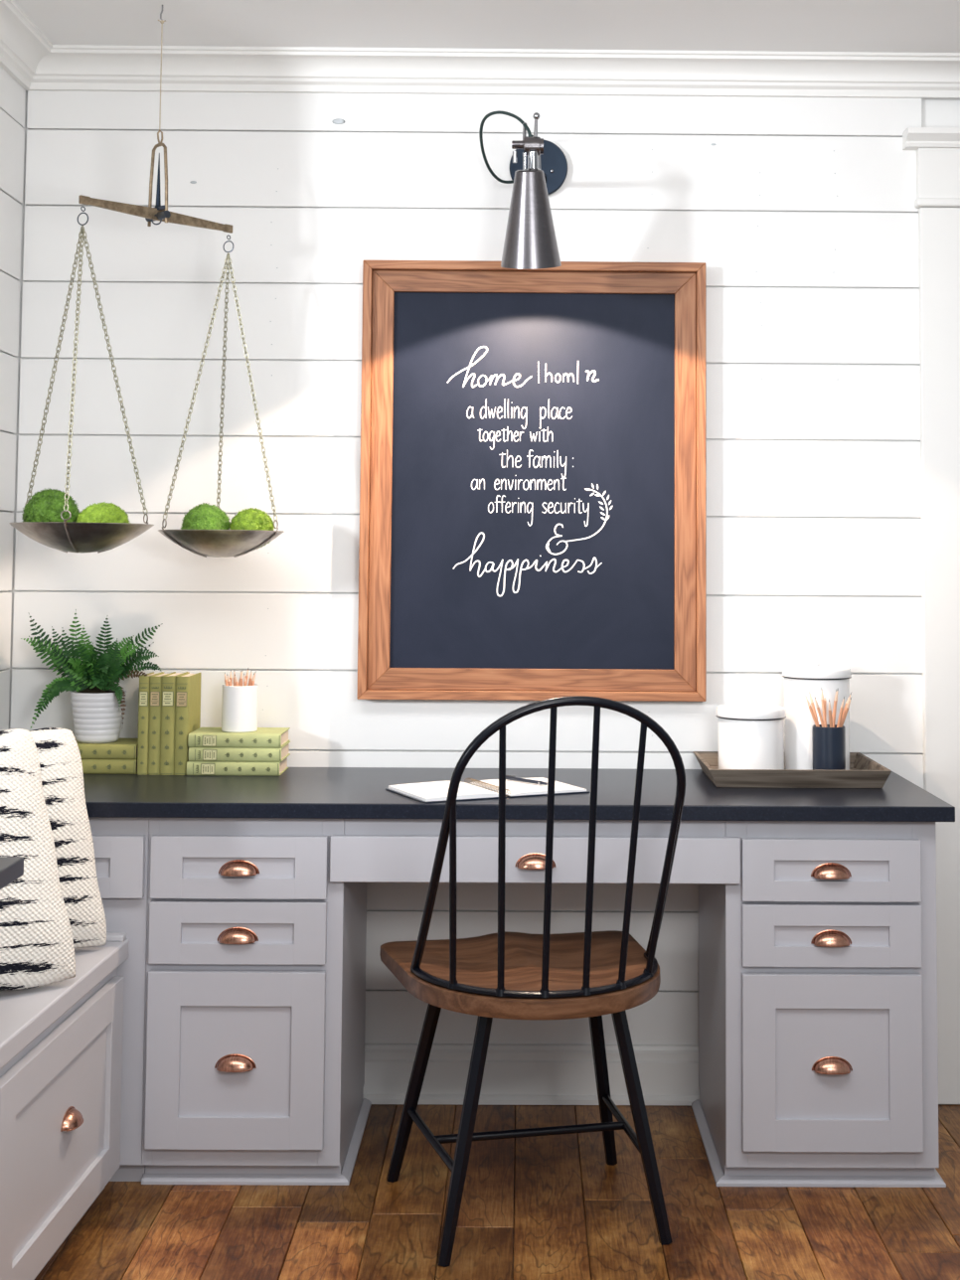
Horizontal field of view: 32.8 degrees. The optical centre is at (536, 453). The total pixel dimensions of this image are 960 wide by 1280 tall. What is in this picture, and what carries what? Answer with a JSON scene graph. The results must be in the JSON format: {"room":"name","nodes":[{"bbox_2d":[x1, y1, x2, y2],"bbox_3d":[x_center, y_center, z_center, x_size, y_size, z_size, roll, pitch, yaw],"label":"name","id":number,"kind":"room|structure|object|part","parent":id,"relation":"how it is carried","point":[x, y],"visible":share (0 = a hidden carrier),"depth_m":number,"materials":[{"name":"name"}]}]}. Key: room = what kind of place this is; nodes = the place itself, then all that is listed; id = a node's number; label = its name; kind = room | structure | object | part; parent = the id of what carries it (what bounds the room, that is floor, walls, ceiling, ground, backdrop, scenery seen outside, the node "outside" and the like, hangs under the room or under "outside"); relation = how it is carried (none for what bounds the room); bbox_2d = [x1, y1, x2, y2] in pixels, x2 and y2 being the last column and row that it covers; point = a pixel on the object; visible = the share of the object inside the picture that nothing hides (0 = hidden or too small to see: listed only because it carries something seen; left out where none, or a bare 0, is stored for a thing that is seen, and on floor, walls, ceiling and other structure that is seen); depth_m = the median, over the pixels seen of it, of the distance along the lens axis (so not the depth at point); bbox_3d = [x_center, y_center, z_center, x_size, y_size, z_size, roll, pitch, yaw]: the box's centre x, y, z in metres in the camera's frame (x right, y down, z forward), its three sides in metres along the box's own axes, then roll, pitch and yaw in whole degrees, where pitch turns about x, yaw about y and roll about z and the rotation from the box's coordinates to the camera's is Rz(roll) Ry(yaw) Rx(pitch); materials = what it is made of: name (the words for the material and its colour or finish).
{"room":"home office","nodes":[
{"label":"home office","id":0,"kind":"room"},
{"bbox_2d":[0,65,25,730],"bbox_3d":[-1.302,0.206,3.348,0.151,2.600,0.993,0,-4,0],"label":"wall","id":1,"kind":"structure","parent":0,"point":[12,93],"depth_m":3.78,"materials":[{"name":"white paint"}]},
{"bbox_2d":[0,0,52,90],"bbox_3d":[-1.177,-0.945,3.418,0.086,0.085,0.980,0,-4,0],"label":"trim","id":2,"kind":"structure","parent":1,"relation":"attached to","point":[23,45],"depth_m":3.72,"materials":[{"name":"white paint"}]},
{"bbox_2d":[5,90,959,1044],"bbox_3d":[0.893,0.257,3.906,4.550,2.600,0.122,0,-4,0],"label":"wall","id":3,"kind":"structure","parent":0,"point":[801,214],"depth_m":3.86,"materials":[{"name":"white paint"}]},
{"bbox_2d":[27,44,959,98],"bbox_3d":[0.976,-0.901,3.881,4.400,0.085,0.086,0,-4,0],"label":"trim","id":4,"kind":"structure","parent":3,"relation":"attached to","point":[77,68],"depth_m":3.88,"materials":[{"name":"white paint"}]},
{"bbox_2d":[479,110,567,269],"bbox_3d":[-0.029,-0.574,3.681,0.207,0.383,0.423,0,-4,0],"label":"wall sconce","id":5,"kind":"object","parent":3,"relation":"attached to","point":[538,166],"visible":1,"depth_m":3.49,"materials":[{"name":"metal"}]},
{"bbox_3d":[-0.076,-0.708,3.694,0.105,0.111,0.376,1,-4,-5],"label":"cord","id":6,"kind":"part","parent":5,"relation":"part of","materials":[{"name":"black rubber"}]},
{"bbox_3d":[-0.015,-0.502,3.547,0.130,0.223,0.140,-3,-5,42],"label":"lamp shade","id":7,"kind":"part","parent":5,"relation":"part of","materials":[{"name":"metal"}]},
{"bbox_3d":[-0.013,-0.705,3.522,0.049,0.060,0.015,-3,-5,43],"label":"lever","id":8,"kind":"part","parent":5,"relation":"part of","materials":[{"name":"silver metal"}]},
{"bbox_3d":[0.006,-0.663,3.697,0.040,0.042,0.366,0,-4,0],"label":"arm","id":9,"kind":"part","parent":5,"relation":"part of"},
{"bbox_2d":[362,1043,699,1105],"bbox_3d":[-0.184,1.428,3.745,2.090,0.127,0.034,0,-4,0],"label":"baseboard","id":10,"kind":"structure","parent":3,"relation":"attached to","point":[514,1073],"depth_m":3.74,"materials":[{"name":"white paint"}]},
{"bbox_2d":[356,259,706,701],"bbox_3d":[-0.008,0.061,3.826,0.808,1.028,0.051,0,-4,0],"label":"chalkboard","id":11,"kind":"object","parent":3,"relation":"attached to","point":[533,477],"visible":1,"depth_m":3.83,"materials":[{"name":"brown wood"}]},
{"bbox_3d":[-0.402,0.058,3.823,0.021,1.026,0.051,0,-4,0],"label":"rail","id":12,"kind":"part","parent":11,"relation":"part of","materials":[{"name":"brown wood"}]},
{"bbox_3d":[-0.365,0.059,3.828,0.050,0.983,0.024,0,-4,0],"label":"rail","id":13,"kind":"part","parent":11,"relation":"part of","materials":[{"name":"brown wood"}]},
{"bbox_3d":[-0.011,0.563,3.793,0.807,0.021,0.051,0,-4,0],"label":"rail","id":14,"kind":"part","parent":11,"relation":"part of","materials":[{"name":"brown wood"}]},
{"bbox_3d":[-0.011,0.528,3.800,0.764,0.050,0.024,0,-4,0],"label":"rail","id":15,"kind":"part","parent":11,"relation":"part of","materials":[{"name":"brown wood"}]},
{"bbox_3d":[-0.008,0.062,3.840,0.665,0.885,0.018,0,-4,0],"label":"slate panel","id":16,"kind":"part","parent":11,"relation":"part of","materials":[{"name":"black stone"}]},
{"bbox_3d":[-0.005,-0.442,3.859,0.807,0.021,0.051,0,-4,0],"label":"rail","id":17,"kind":"part","parent":11,"relation":"part of","materials":[{"name":"brown wood"}]},
{"bbox_3d":[-0.005,-0.405,3.861,0.764,0.050,0.024,0,-4,0],"label":"rail","id":18,"kind":"part","parent":11,"relation":"part of","materials":[{"name":"brown wood"}]},
{"bbox_3d":[0.350,0.064,3.833,0.050,0.983,0.024,0,-4,0],"label":"rail","id":19,"kind":"part","parent":11,"relation":"part of","materials":[{"name":"brown wood"}]},
{"bbox_3d":[0.386,0.064,3.829,0.021,1.026,0.051,0,-4,0],"label":"rail","id":20,"kind":"part","parent":11,"relation":"part of","materials":[{"name":"brown wood"}]},
{"bbox_2d":[902,127,959,1104],"bbox_3d":[1.370,0.367,3.814,0.995,2.274,0.060,0,-4,0],"label":"door frame","id":21,"kind":"structure","parent":3,"relation":"in","point":[937,149],"depth_m":3.83,"materials":[{"name":"white paint"}]},
{"bbox_3d":[0.963,0.456,3.824,0.109,2.091,0.022,0,-4,0],"label":"casing","id":22,"kind":"part","parent":21,"relation":"part of","materials":[{"name":"white paint"}]},
{"bbox_2d":[11,0,959,52],"bbox_3d":[-0.502,-1.174,1.284,7.400,0.103,5.520,0,-4,0],"label":"ceiling","id":23,"kind":"structure","parent":0,"point":[875,26],"depth_m":3.65,"materials":[{"name":"paint"}]},
{"bbox_2d":[8,4,283,557],"bbox_3d":[-0.809,-0.379,3.496,0.285,1.200,0.662,-2,-5,36],"label":"balance scale","id":24,"kind":"object","parent":23,"relation":"hanging from","point":[65,537],"visible":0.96,"depth_m":3.48,"materials":[{"name":"gold metal"}]},
{"bbox_2d":[21,487,79,522],"bbox_3d":[-0.991,0.129,3.318,0.122,0.118,0.115,0,-4,0],"label":"moss ball","id":25,"kind":"object","parent":24,"relation":"in","point":[47,505],"visible":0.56,"depth_m":3.28,"materials":[{"name":"green plant"}]},
{"bbox_3d":[-0.996,-0.173,3.360,0.118,0.597,0.010,-1,-4,15],"label":"chain","id":26,"kind":"part","parent":24,"relation":"part of","materials":[{"name":"grey metal"}]},
{"bbox_3d":[-0.928,-0.179,3.270,0.010,0.597,0.160,1,-4,-9],"label":"chain","id":27,"kind":"part","parent":24,"relation":"part of","materials":[{"name":"grey metal"}]},
{"bbox_2d":[76,501,130,523],"bbox_3d":[-0.878,0.145,3.294,0.110,0.094,0.104,0,-4,0],"label":"moss ball","id":28,"kind":"object","parent":24,"relation":"in","point":[101,512],"visible":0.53,"depth_m":3.26,"materials":[{"name":"green plant"}]},
{"bbox_3d":[-0.877,-0.172,3.380,0.151,0.597,0.008,2,-4,-29],"label":"chain","id":29,"kind":"part","parent":24,"relation":"part of","materials":[{"name":"grey metal"}]},
{"bbox_3d":[-0.751,-0.153,3.598,0.142,0.603,0.007,3,-4,-33],"label":"chain","id":30,"kind":"part","parent":24,"relation":"part of","materials":[{"name":"grey metal"}]},
{"bbox_2d":[180,502,230,529],"bbox_3d":[-0.735,0.164,3.618,0.109,0.109,0.112,0,-4,0],"label":"moss ball","id":31,"kind":"object","parent":24,"relation":"in","point":[204,516],"visible":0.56,"depth_m":3.58,"materials":[{"name":"green plant"}]},
{"bbox_3d":[-0.713,-0.146,3.700,0.010,0.603,0.144,1,-4,-16],"label":"chain","id":32,"kind":"part","parent":24,"relation":"part of","materials":[{"name":"grey metal"}]},
{"bbox_2d":[228,507,274,549],"bbox_3d":[-0.633,0.168,3.618,0.105,0.096,0.099,0,-4,0],"label":"moss ball","id":33,"kind":"object","parent":24,"relation":"in","point":[247,519],"visible":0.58,"depth_m":3.59,"materials":[{"name":"green plant"}]},
{"bbox_3d":[-0.632,-0.151,3.616,0.133,0.603,0.010,-1,-4,17],"label":"chain","id":34,"kind":"part","parent":24,"relation":"part of","materials":[{"name":"grey metal"}]},
{"bbox_2d":[34,1104,959,1279],"bbox_3d":[-0.518,1.343,1.109,7.400,0.050,5.500,0,-4,0],"label":"floor","id":35,"kind":"structure","parent":0,"point":[551,1206],"depth_m":3.08,"materials":[{"name":"brown wood"}]},
{"bbox_2d":[0,856,23,889],"bbox_3d":[-1.380,1.002,2.188,1.100,0.760,0.850,0,-4,0],"label":"dining table","id":36,"kind":"object","parent":35,"relation":"on","point":[11,868],"visible":1,"depth_m":2.58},
{"bbox_2d":[0,932,128,1279],"bbox_3d":[-1.030,1.144,2.360,0.419,0.503,1.770,0,-4,2],"label":"storage bench","id":37,"kind":"object","parent":35,"relation":"on","point":[61,1042],"visible":1,"depth_m":2.82,"materials":[{"name":"grey paint"}]},
{"bbox_2d":[0,728,75,990],"bbox_3d":[-1.036,0.706,2.792,0.477,0.439,0.167,3,-5,-37],"label":"cushion","id":38,"kind":"object","parent":37,"relation":"on","point":[37,949],"visible":0.94,"depth_m":2.85,"materials":[{"name":"fabric"}]},
{"bbox_3d":[-0.863,1.146,2.347,0.011,0.401,1.734,0,-4,2],"label":"frame","id":39,"kind":"part","parent":37,"relation":"part of","materials":[{"name":"grey paint"}]},
{"bbox_2d":[28,727,106,948],"bbox_3d":[-1.028,0.734,3.057,0.441,0.417,0.145,3,-4,-31],"label":"cushion","id":40,"kind":"object","parent":37,"relation":"on","point":[62,774],"visible":0.48,"depth_m":3.11,"materials":[{"name":"fabric"}]},
{"bbox_3d":[-0.888,1.386,2.365,0.016,0.024,1.720,0,-4,2],"label":"shoe moulding","id":41,"kind":"part","parent":37,"relation":"part of","materials":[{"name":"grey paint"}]},
{"bbox_3d":[-0.819,1.175,2.885,0.026,0.029,0.081,0,-4,2],"label":"cup pull","id":42,"kind":"part","parent":37,"relation":"part of","materials":[{"name":"orange metal"}]},
{"bbox_2d":[88,817,149,1184],"bbox_3d":[-1.008,1.105,3.489,0.446,0.729,0.526,0,-4,0],"label":"base cabinet","id":43,"kind":"object","parent":35,"relation":"on","point":[120,845],"visible":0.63,"depth_m":3.25,"materials":[{"name":"grey paint"}]},
{"bbox_3d":[-0.983,0.825,3.254,0.396,0.121,0.020,0,-4,0],"label":"drawer","id":44,"kind":"part","parent":43,"relation":"part of","materials":[{"name":"grey paint"}]},
{"bbox_2d":[83,767,955,821],"bbox_3d":[-0.198,0.731,3.521,2.062,0.030,0.568,0,-4,0],"label":"countertop","id":45,"kind":"structure","parent":43,"relation":"on","point":[298,792],"depth_m":3.31,"materials":[{"name":"black stone"}]},
{"bbox_2d":[81,759,137,774],"bbox_3d":[-1.008,0.708,3.721,0.215,0.033,0.144,0,-4,0],"label":"book","id":46,"kind":"object","parent":45,"relation":"on","point":[89,766],"visible":0.38,"depth_m":3.65,"materials":[{"name":"green paper"}]},
{"bbox_2d":[75,737,138,759],"bbox_3d":[-1.008,0.674,3.722,0.215,0.033,0.144,0,-4,0],"label":"book","id":47,"kind":"object","parent":46,"relation":"on","point":[123,748],"visible":0.5,"depth_m":3.65,"materials":[{"name":"green paper"}]},
{"bbox_2d":[20,609,162,743],"bbox_3d":[-1.019,0.506,3.715,0.333,0.301,0.152,0,-4,6],"label":"potted fern","id":48,"kind":"object","parent":47,"relation":"on","point":[97,703],"visible":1,"depth_m":3.69,"materials":[{"name":"plant"}]},
{"bbox_2d":[70,689,126,743],"bbox_3d":[-1.003,0.601,3.721,0.125,0.113,0.125,0,-4,0],"label":"pot","id":49,"kind":"object","parent":48,"relation":"attached to","point":[97,715],"depth_m":3.67,"materials":[{"name":"white ceramic"}]},
{"bbox_2d":[137,671,161,775],"bbox_3d":[-0.885,0.615,3.725,0.024,0.219,0.143,0,-4,0],"label":"book","id":50,"kind":"object","parent":45,"relation":"on","point":[144,682],"visible":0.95,"depth_m":3.65,"materials":[{"name":"green paper"}]},
{"bbox_2d":[139,682,148,706],"bbox_3d":[-0.884,0.617,3.655,0.019,0.201,0.005,0,-4,0],"label":"print","id":51,"kind":"object","parent":50,"relation":"attached to","point":[143,687],"depth_m":3.66},
{"bbox_2d":[148,671,166,775],"bbox_3d":[-0.859,0.615,3.725,0.027,0.219,0.143,0,-4,0],"label":"book","id":52,"kind":"object","parent":45,"relation":"on","point":[154,738],"visible":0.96,"depth_m":3.66,"materials":[{"name":"green paper"}]},
{"bbox_2d":[150,691,159,706],"bbox_3d":[-0.859,0.617,3.656,0.022,0.201,0.005,0,-4,0],"label":"print","id":53,"kind":"object","parent":52,"relation":"attached to","point":[154,696],"depth_m":3.66},
{"bbox_2d":[160,671,187,775],"bbox_3d":[-0.830,0.615,3.722,0.032,0.220,0.143,0,-4,0],"label":"book","id":54,"kind":"object","parent":45,"relation":"on","point":[168,697],"visible":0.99,"depth_m":3.65,"materials":[{"name":"green paper"}]},
{"bbox_2d":[160,682,173,774],"bbox_3d":[-0.829,0.617,3.653,0.025,0.202,0.005,0,-4,0],"label":"print","id":55,"kind":"object","parent":54,"relation":"attached to","point":[167,697],"depth_m":3.65},
{"bbox_2d":[173,671,201,775],"bbox_3d":[-0.798,0.616,3.722,0.030,0.219,0.143,0,-4,0],"label":"book","id":56,"kind":"object","parent":45,"relation":"on","point":[188,686],"visible":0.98,"depth_m":3.66,"materials":[{"name":"green paper"}]},
{"bbox_2d":[174,691,187,774],"bbox_3d":[-0.798,0.618,3.653,0.024,0.201,0.005,0,-4,0],"label":"print","id":57,"kind":"object","parent":56,"relation":"attached to","point":[181,712],"depth_m":3.65},
{"bbox_2d":[186,757,288,776],"bbox_3d":[-0.679,0.710,3.706,0.206,0.031,0.144,0,-4,0],"label":"book","id":58,"kind":"object","parent":45,"relation":"on","point":[216,768],"visible":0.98,"depth_m":3.63,"materials":[{"name":"green paper"}]},
{"bbox_2d":[192,763,278,775],"bbox_3d":[-0.672,0.705,3.636,0.189,0.025,0.005,0,-4,0],"label":"print","id":59,"kind":"object","parent":58,"relation":"on","point":[198,768],"depth_m":3.64},
{"bbox_2d":[188,741,290,762],"bbox_3d":[-0.675,0.678,3.709,0.206,0.031,0.144,0,-4,0],"label":"book","id":60,"kind":"object","parent":58,"relation":"on","point":[258,754],"visible":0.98,"depth_m":3.64,"materials":[{"name":"green paper"}]},
{"bbox_2d":[194,749,280,761],"bbox_3d":[-0.669,0.674,3.639,0.189,0.025,0.005,0,-4,0],"label":"print","id":61,"kind":"object","parent":60,"relation":"on","point":[200,754],"depth_m":3.64},
{"bbox_2d":[187,727,290,747],"bbox_3d":[-0.677,0.647,3.712,0.206,0.031,0.144,0,-4,0],"label":"book","id":62,"kind":"object","parent":60,"relation":"on","point":[202,736],"visible":0.98,"depth_m":3.64,"materials":[{"name":"green paper"}]},
{"bbox_2d":[194,734,280,746],"bbox_3d":[-0.670,0.643,3.643,0.189,0.025,0.005,0,-4,0],"label":"print","id":63,"kind":"object","parent":62,"relation":"on","point":[200,739],"depth_m":3.64},
{"bbox_2d":[221,683,258,732],"bbox_3d":[-0.676,0.580,3.708,0.080,0.104,0.080,0,-4,0],"label":"pencil cup","id":64,"kind":"object","parent":62,"relation":"on","point":[239,704],"visible":0.91,"depth_m":3.67,"materials":[{"name":"white ceramic"}]},
{"bbox_2d":[234,674,238,686],"bbox_3d":[-0.669,0.562,3.687,0.037,0.127,0.007,4,-5,-41],"label":"pencil","id":65,"kind":"object","parent":64,"relation":"in","point":[236,679],"visible":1,"depth_m":3.68,"materials":[{"name":"brown wood"}]},
{"bbox_2d":[239,670,242,686],"bbox_3d":[-0.670,0.559,3.703,0.007,0.133,0.019,-1,-4,22],"label":"pencil","id":66,"kind":"object","parent":64,"relation":"in","point":[240,677],"visible":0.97,"depth_m":3.70,"materials":[{"name":"brown wood"}]},
{"bbox_2d":[248,671,251,685],"bbox_3d":[-0.660,0.560,3.715,0.007,0.133,0.029,4,-5,-44],"label":"pencil","id":67,"kind":"object","parent":64,"relation":"in","point":[249,679],"visible":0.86,"depth_m":3.71,"materials":[{"name":"brown wood"}]},
{"bbox_2d":[385,777,589,802],"bbox_3d":[-0.104,0.702,3.424,0.374,0.016,0.214,2,-4,-26],"label":"notebook","id":68,"kind":"object","parent":45,"relation":"on","point":[435,791],"visible":0.88,"depth_m":3.38,"materials":[{"name":"white paper"}]},
{"bbox_2d":[505,775,547,785],"bbox_3d":[-0.023,0.700,3.486,0.008,0.010,0.150,4,-5,-43],"label":"pen","id":69,"kind":"object","parent":68,"relation":"on","point":[509,777],"visible":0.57,"depth_m":3.48,"materials":[{"name":"silver metal"}]},
{"bbox_2d":[329,818,740,884],"bbox_3d":[-0.004,0.810,3.485,0.820,0.127,0.516,0,-4,0],"label":"drawer","id":70,"kind":"object","parent":45,"relation":"attached to","point":[370,850],"visible":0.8,"depth_m":3.25,"materials":[{"name":"grey paint"}]},
{"bbox_3d":[-0.003,0.755,3.287,0.767,0.044,0.020,0,-4,0],"label":"rail","id":71,"kind":"part","parent":70,"relation":"part of","materials":[{"name":"grey paint"}]},
{"bbox_3d":[-0.002,0.812,3.240,0.081,0.029,0.026,0,-4,0],"label":"cup pull","id":72,"kind":"part","parent":70,"relation":"part of","materials":[{"name":"orange metal"}]},
{"bbox_2d":[693,751,891,788],"bbox_3d":[0.563,0.708,3.644,0.390,0.041,0.333,0,-4,0],"label":"serving tray","id":73,"kind":"object","parent":45,"relation":"on","point":[864,772],"visible":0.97,"depth_m":3.49,"materials":[{"name":"brown wood"}]},
{"bbox_2d":[715,703,786,769],"bbox_3d":[0.481,0.641,3.648,0.157,0.152,0.157,0,-4,0],"label":"canister","id":74,"kind":"object","parent":73,"relation":"on","point":[750,735],"visible":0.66,"depth_m":3.59,"materials":[{"name":"white ceramic"}]},
{"bbox_3d":[0.481,0.577,3.653,0.156,0.023,0.156,0,-4,0],"label":"lid","id":75,"kind":"part","parent":74,"relation":"part of","materials":[{"name":"white ceramic"}]},
{"bbox_2d":[782,658,851,770],"bbox_3d":[0.638,0.595,3.703,0.158,0.253,0.158,0,-4,0],"label":"canister","id":76,"kind":"object","parent":73,"relation":"on","point":[799,680],"visible":0.76,"depth_m":3.65,"materials":[{"name":"white ceramic"}]},
{"bbox_3d":[0.638,0.477,3.711,0.017,0.016,0.017,0,-4,0],"label":"lid knob","id":77,"kind":"part","parent":76,"relation":"part of","materials":[{"name":"white ceramic"}]},
{"bbox_3d":[0.638,0.496,3.709,0.157,0.023,0.157,0,-4,0],"label":"lid","id":78,"kind":"part","parent":76,"relation":"part of","materials":[{"name":"white ceramic"}]},
{"bbox_2d":[811,724,845,770],"bbox_3d":[0.644,0.657,3.583,0.072,0.114,0.072,0,-4,0],"label":"pencil cup","id":79,"kind":"object","parent":73,"relation":"on","point":[828,743],"visible":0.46,"depth_m":3.55,"materials":[{"name":"blue paint"}]},
{"bbox_2d":[804,695,818,726],"bbox_3d":[0.627,0.620,3.578,0.072,0.178,0.007,0,-4,9],"label":"pencil","id":80,"kind":"object","parent":79,"relation":"in","point":[808,703],"visible":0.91,"depth_m":3.58,"materials":[{"name":"brown wood"}]},
{"bbox_2d":[808,691,819,726],"bbox_3d":[0.627,0.619,3.593,0.007,0.182,0.072,3,-4,-33],"label":"pencil","id":81,"kind":"object","parent":79,"relation":"in","point":[812,702],"visible":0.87,"depth_m":3.61,"materials":[{"name":"brown wood"}]},
{"bbox_2d":[814,697,824,727],"bbox_3d":[0.636,0.620,3.569,0.069,0.178,0.007,3,-4,-31],"label":"pencil","id":82,"kind":"object","parent":79,"relation":"in","point":[817,705],"visible":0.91,"depth_m":3.56,"materials":[{"name":"brown wood"}]},
{"bbox_2d":[820,690,826,727],"bbox_3d":[0.639,0.613,3.586,0.024,0.193,0.007,-2,-4,31],"label":"pencil","id":83,"kind":"object","parent":79,"relation":"in","point":[822,696],"visible":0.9,"depth_m":3.59,"materials":[{"name":"brown wood"}]},
{"bbox_2d":[828,698,832,727],"bbox_3d":[0.648,0.623,3.569,0.007,0.172,0.068,-1,-4,19],"label":"pencil","id":84,"kind":"object","parent":79,"relation":"in","point":[830,709],"visible":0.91,"depth_m":3.55,"materials":[{"name":"brown wood"}]},
{"bbox_2d":[831,690,836,727],"bbox_3d":[0.651,0.612,3.580,0.007,0.193,0.037,2,-4,-24],"label":"pencil","id":85,"kind":"object","parent":79,"relation":"in","point":[835,701],"visible":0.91,"depth_m":3.57,"materials":[{"name":"brown wood"}]},
{"bbox_2d":[836,696,844,727],"bbox_3d":[0.658,0.620,3.574,0.007,0.179,0.070,2,-4,-22],"label":"pencil","id":86,"kind":"object","parent":79,"relation":"in","point":[842,706],"visible":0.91,"depth_m":3.56,"materials":[{"name":"brown wood"}]},
{"bbox_2d":[839,697,851,727],"bbox_3d":[0.662,0.622,3.583,0.073,0.176,0.007,-3,-5,40],"label":"pencil","id":87,"kind":"object","parent":79,"relation":"in","point":[848,706],"visible":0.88,"depth_m":3.57,"materials":[{"name":"brown wood"}]},
{"bbox_2d":[840,692,851,721],"bbox_3d":[0.660,0.619,3.594,0.072,0.184,0.007,0,-4,2],"label":"pencil","id":88,"kind":"object","parent":79,"relation":"in","point":[848,701],"visible":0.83,"depth_m":3.60,"materials":[{"name":"brown wood"}]},
{"bbox_2d":[141,817,371,1185],"bbox_3d":[-0.579,1.108,3.484,0.411,0.729,0.542,0,-4,0],"label":"base cabinet","id":89,"kind":"object","parent":35,"relation":"on","point":[253,1070],"visible":0.98,"depth_m":3.24,"materials":[{"name":"grey paint"}]},
{"bbox_3d":[-0.598,1.204,3.232,0.352,0.344,0.020,0,-4,0],"label":"drawer","id":90,"kind":"part","parent":89,"relation":"part of","materials":[{"name":"grey paint"}]},
{"bbox_3d":[-0.598,1.206,3.219,0.081,0.029,0.026,0,-4,0],"label":"cup pull","id":91,"kind":"part","parent":89,"relation":"part of","materials":[{"name":"orange metal"}]},
{"bbox_3d":[-0.596,0.956,3.249,0.352,0.122,0.020,0,-4,0],"label":"drawer","id":92,"kind":"part","parent":89,"relation":"part of","materials":[{"name":"grey paint"}]},
{"bbox_3d":[-0.596,0.958,3.235,0.081,0.029,0.026,0,-4,0],"label":"cup pull","id":93,"kind":"part","parent":89,"relation":"part of","materials":[{"name":"orange metal"}]},
{"bbox_3d":[-0.595,0.828,3.257,0.352,0.122,0.020,0,-4,0],"label":"drawer","id":94,"kind":"part","parent":89,"relation":"part of","materials":[{"name":"grey paint"}]},
{"bbox_3d":[-0.595,0.826,3.244,0.081,0.029,0.026,0,-4,0],"label":"cup pull","id":95,"kind":"part","parent":89,"relation":"part of","materials":[{"name":"orange metal"}]},
{"bbox_3d":[-0.581,1.465,3.481,0.411,0.016,0.480,0,-4,0],"label":"shoe moulding","id":96,"kind":"part","parent":89,"relation":"part of","materials":[{"name":"grey paint"}]},
{"bbox_2d":[379,695,685,1267],"bbox_3d":[0.001,0.950,3.120,0.530,1.009,0.564,1,-4,-14],"label":"dining chair","id":97,"kind":"object","parent":35,"relation":"on","point":[503,974],"visible":1,"depth_m":2.98,"materials":[{"name":"brown wood"}]},
{"bbox_3d":[-0.237,1.243,3.253,0.145,0.440,0.027,-2,-4,31],"label":"leg","id":98,"kind":"part","parent":97,"relation":"part of","materials":[{"name":"black metal"}]},
{"bbox_3d":[-0.127,1.224,2.932,0.025,0.435,0.129,-3,-5,44],"label":"leg","id":99,"kind":"part","parent":97,"relation":"part of","materials":[{"name":"black metal"}]},
{"bbox_3d":[-0.006,1.002,3.144,0.530,0.047,0.508,1,-4,-14],"label":"seat","id":100,"kind":"part","parent":97,"relation":"part of","materials":[{"name":"brown wood"}]},
{"bbox_3d":[0.023,0.974,3.026,0.480,0.012,0.253,1,-4,-14],"label":"seat rail","id":101,"kind":"part","parent":97,"relation":"part of","materials":[{"name":"black metal"}]},
{"bbox_3d":[0.130,1.251,3.339,0.028,0.439,0.129,-2,-4,30],"label":"leg","id":102,"kind":"part","parent":97,"relation":"part of","materials":[{"name":"black metal"}]},
{"bbox_3d":[0.191,1.232,3.011,0.124,0.435,0.025,-1,-4,20],"label":"leg","id":103,"kind":"part","parent":97,"relation":"part of","materials":[{"name":"black metal"}]},
{"bbox_2d":[691,820,946,1187],"bbox_3d":[0.589,1.116,3.493,0.459,0.729,0.542,0,-4,0],"label":"base cabinet","id":104,"kind":"object","parent":35,"relation":"on","point":[818,1059],"visible":0.98,"depth_m":3.25,"materials":[{"name":"grey paint"}]},
{"bbox_3d":[0.587,1.473,3.490,0.459,0.016,0.480,0,-4,0],"label":"shoe moulding","id":105,"kind":"part","parent":104,"relation":"part of","materials":[{"name":"grey paint"}]},
{"bbox_3d":[0.590,0.967,3.244,0.081,0.029,0.026,0,-4,0],"label":"cup pull","id":106,"kind":"part","parent":104,"relation":"part of","materials":[{"name":"orange metal"}]},
{"bbox_3d":[0.591,0.836,3.266,0.358,0.122,0.020,0,-4,0],"label":"drawer","id":107,"kind":"part","parent":104,"relation":"part of","materials":[{"name":"grey paint"}]},
{"bbox_3d":[0.591,0.835,3.253,0.081,0.029,0.026,0,-4,0],"label":"cup pull","id":108,"kind":"part","parent":104,"relation":"part of","materials":[{"name":"orange metal"}]},
{"bbox_3d":[0.590,0.964,3.258,0.358,0.122,0.020,0,-4,0],"label":"drawer","id":109,"kind":"part","parent":104,"relation":"part of","materials":[{"name":"grey paint"}]},
{"bbox_3d":[0.588,1.212,3.242,0.358,0.344,0.020,0,-4,0],"label":"drawer","id":110,"kind":"part","parent":104,"relation":"part of","materials":[{"name":"grey paint"}]},
{"bbox_3d":[0.588,1.214,3.228,0.081,0.029,0.026,0,-4,0],"label":"cup pull","id":111,"kind":"part","parent":104,"relation":"part of","materials":[{"name":"orange metal"}]}
]}

